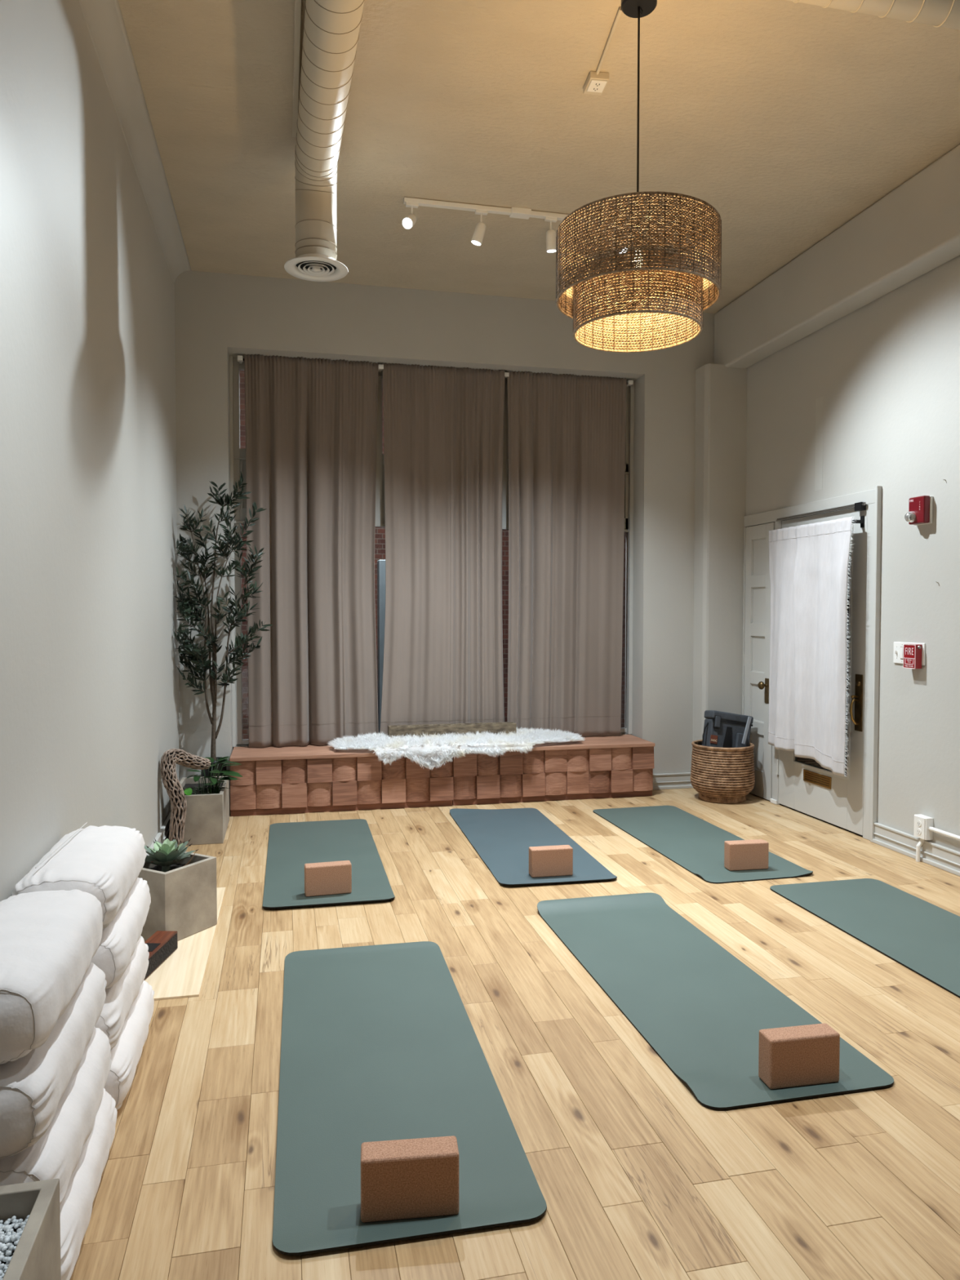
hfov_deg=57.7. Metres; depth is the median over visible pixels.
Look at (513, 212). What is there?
track rail
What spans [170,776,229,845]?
concrete planter
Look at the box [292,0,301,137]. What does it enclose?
channel
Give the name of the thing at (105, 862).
bolster
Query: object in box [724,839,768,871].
block
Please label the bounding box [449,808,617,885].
yoga mat
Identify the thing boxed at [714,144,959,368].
beam
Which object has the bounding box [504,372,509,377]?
rod bracket
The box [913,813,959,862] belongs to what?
wall outlet
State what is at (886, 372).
wall
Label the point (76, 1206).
bolster
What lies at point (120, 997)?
bolster
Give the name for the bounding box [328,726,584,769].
sheepskin
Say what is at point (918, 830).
socket
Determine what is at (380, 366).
rod bracket
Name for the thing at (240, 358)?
rod bracket
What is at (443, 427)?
window curtain
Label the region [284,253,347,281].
air diffuser
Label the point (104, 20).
trim
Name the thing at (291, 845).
yoga mat
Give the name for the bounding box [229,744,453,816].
storage bench
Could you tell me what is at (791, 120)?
ceiling
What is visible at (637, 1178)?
floor
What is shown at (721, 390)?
column
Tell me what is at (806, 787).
door
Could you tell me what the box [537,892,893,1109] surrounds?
yoga mat
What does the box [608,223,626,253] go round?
track light
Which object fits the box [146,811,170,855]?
baseboard
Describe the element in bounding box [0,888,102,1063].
bolster
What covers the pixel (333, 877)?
block
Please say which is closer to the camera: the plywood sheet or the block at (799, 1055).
the block at (799, 1055)
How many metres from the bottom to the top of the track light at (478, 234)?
0.193 m
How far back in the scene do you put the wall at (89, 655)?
3.04 m
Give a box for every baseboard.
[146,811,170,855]
[653,772,693,790]
[872,822,959,876]
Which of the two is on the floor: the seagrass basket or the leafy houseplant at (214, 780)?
the seagrass basket
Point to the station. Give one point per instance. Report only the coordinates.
(912, 659)
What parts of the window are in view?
panel mould, transom panel, panel mould, drip mould, drip mould, transom rail, transom rail, panel mould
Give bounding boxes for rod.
[741,716,751,744]
[852,515,864,528]
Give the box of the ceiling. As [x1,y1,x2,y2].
[118,0,959,313]
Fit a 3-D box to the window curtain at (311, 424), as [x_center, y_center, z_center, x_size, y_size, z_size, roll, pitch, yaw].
[-1.195,-0.622,6.239,0.934,2.758,0.110,0,2,-13]
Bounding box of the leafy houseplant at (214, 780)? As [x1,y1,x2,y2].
[183,756,243,795]
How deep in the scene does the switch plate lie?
4.93 m
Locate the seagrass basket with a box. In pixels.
[690,739,755,804]
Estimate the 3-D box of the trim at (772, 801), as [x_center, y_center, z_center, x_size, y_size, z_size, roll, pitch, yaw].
[2.092,1.149,6.201,0.012,0.030,0.077,0,2,-13]
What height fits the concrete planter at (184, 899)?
0.295 m
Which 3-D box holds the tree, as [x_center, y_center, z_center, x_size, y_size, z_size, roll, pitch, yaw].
[-1.687,0.028,5.754,0.637,2.293,0.411,0,2,-13]
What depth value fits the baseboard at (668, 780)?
6.71 m
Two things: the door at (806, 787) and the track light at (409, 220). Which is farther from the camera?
the door at (806, 787)
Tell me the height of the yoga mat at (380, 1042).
0.014 m
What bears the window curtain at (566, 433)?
hanging from the curtain rod
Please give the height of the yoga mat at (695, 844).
0.019 m
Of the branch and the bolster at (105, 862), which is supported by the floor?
the branch
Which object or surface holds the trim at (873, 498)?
attached to the wall at (886, 372)
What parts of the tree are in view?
pot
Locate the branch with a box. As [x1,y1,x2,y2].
[160,748,211,846]
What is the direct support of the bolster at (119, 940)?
on the bolster at (120, 997)
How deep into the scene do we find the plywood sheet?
3.31 m
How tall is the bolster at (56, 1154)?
0.173 m
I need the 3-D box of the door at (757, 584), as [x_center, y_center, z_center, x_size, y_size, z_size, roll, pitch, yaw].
[2.019,0.155,6.399,0.088,2.006,0.400,0,2,-13]
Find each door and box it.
[743,521,774,800]
[776,502,867,836]
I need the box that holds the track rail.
[403,196,636,227]
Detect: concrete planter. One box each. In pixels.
[0,1178,61,1279]
[137,851,217,941]
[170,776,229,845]
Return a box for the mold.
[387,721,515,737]
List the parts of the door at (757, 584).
panel, panel, panel, panel, panel, knob, knob plate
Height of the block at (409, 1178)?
0.143 m
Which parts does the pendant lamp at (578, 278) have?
lamp shade, lamp shade, cord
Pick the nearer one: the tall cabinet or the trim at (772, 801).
the trim at (772, 801)
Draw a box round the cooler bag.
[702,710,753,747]
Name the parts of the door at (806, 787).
door rail, night pane, handle, handle plate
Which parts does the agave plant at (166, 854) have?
stem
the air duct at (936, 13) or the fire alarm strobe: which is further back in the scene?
the fire alarm strobe
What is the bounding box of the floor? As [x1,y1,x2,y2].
[70,787,959,1279]
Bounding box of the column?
[692,363,747,741]
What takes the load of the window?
in the wall at (218, 316)
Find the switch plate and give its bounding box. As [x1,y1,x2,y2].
[893,641,925,665]
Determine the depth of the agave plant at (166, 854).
3.71 m
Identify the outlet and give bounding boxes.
[583,6,622,95]
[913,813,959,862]
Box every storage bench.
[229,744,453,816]
[452,733,654,805]
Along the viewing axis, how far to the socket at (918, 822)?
4.74 m
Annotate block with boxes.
[304,860,351,897]
[360,1135,458,1222]
[528,844,573,877]
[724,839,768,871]
[758,1022,839,1088]
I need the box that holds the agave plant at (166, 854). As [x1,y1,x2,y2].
[144,837,199,871]
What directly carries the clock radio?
on the plywood sheet
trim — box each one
[78,0,191,284]
[742,485,881,842]
[770,798,777,804]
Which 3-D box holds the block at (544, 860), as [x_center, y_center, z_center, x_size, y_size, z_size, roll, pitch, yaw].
[0.364,1.139,4.487,0.219,0.143,0.072,0,2,-11]
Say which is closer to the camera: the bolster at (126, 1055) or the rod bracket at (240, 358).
the bolster at (126, 1055)
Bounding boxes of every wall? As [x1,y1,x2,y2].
[0,0,179,901]
[174,271,715,793]
[746,255,959,852]
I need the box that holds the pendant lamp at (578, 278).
[555,0,721,352]
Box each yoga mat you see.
[262,818,395,908]
[272,941,546,1255]
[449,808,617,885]
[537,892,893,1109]
[592,805,813,884]
[769,878,959,997]
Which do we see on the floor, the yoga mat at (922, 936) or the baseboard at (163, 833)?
the yoga mat at (922, 936)
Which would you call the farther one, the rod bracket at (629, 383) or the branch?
the rod bracket at (629, 383)
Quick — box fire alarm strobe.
[904,495,933,525]
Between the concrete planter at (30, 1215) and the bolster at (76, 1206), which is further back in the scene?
the bolster at (76, 1206)
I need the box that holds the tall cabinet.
[377,560,385,733]
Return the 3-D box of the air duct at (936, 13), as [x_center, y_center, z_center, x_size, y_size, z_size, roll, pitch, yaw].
[1.139,-2.264,2.932,2.905,0.207,0.207,0,2,-13]
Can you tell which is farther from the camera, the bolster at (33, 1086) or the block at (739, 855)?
the block at (739, 855)
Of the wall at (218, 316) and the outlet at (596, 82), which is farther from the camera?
the wall at (218, 316)
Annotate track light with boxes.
[401,202,418,229]
[471,208,488,245]
[544,216,557,252]
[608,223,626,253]
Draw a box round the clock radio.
[143,930,177,980]
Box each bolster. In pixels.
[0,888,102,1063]
[0,962,106,1159]
[0,1026,111,1205]
[12,822,146,928]
[59,1088,117,1279]
[90,877,151,988]
[94,935,149,1050]
[103,980,154,1110]
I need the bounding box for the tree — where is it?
[173,471,273,777]
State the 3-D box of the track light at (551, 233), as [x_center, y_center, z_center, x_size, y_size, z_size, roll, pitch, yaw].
[0.408,-2.336,5.018,0.074,0.192,0.068,0,2,-13]
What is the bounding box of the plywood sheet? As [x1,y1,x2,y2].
[144,887,225,999]
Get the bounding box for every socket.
[916,820,921,826]
[916,828,921,834]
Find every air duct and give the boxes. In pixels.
[294,0,364,260]
[786,0,959,30]
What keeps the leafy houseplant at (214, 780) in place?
in the concrete planter at (207, 815)
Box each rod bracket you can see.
[237,355,243,364]
[377,364,383,372]
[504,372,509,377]
[626,380,633,386]
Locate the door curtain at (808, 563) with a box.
[768,516,855,777]
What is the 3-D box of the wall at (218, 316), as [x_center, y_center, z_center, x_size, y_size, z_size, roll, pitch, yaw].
[-0.072,-0.623,6.494,4.119,3.753,0.323,0,2,-13]
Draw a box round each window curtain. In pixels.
[244,354,378,747]
[379,362,505,735]
[506,370,626,736]
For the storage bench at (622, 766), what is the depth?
6.28 m
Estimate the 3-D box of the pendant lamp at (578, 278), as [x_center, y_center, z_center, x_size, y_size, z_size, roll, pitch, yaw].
[0.590,-1.774,3.255,0.608,1.247,0.608,1,2,33]
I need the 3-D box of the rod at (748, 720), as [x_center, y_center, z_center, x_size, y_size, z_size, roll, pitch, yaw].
[1.908,0.647,6.234,0.082,0.196,0.015,-1,2,-24]
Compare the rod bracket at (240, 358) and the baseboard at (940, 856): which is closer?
the baseboard at (940, 856)
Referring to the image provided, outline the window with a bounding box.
[229,355,634,746]
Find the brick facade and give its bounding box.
[239,370,626,739]
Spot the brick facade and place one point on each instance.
(380, 534)
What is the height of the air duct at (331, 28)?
0.547 m
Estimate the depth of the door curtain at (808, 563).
5.64 m
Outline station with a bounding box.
[902,644,922,668]
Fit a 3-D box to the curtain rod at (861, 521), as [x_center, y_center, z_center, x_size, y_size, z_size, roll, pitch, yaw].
[2.182,-0.723,5.609,0.080,0.070,0.830,0,2,-13]

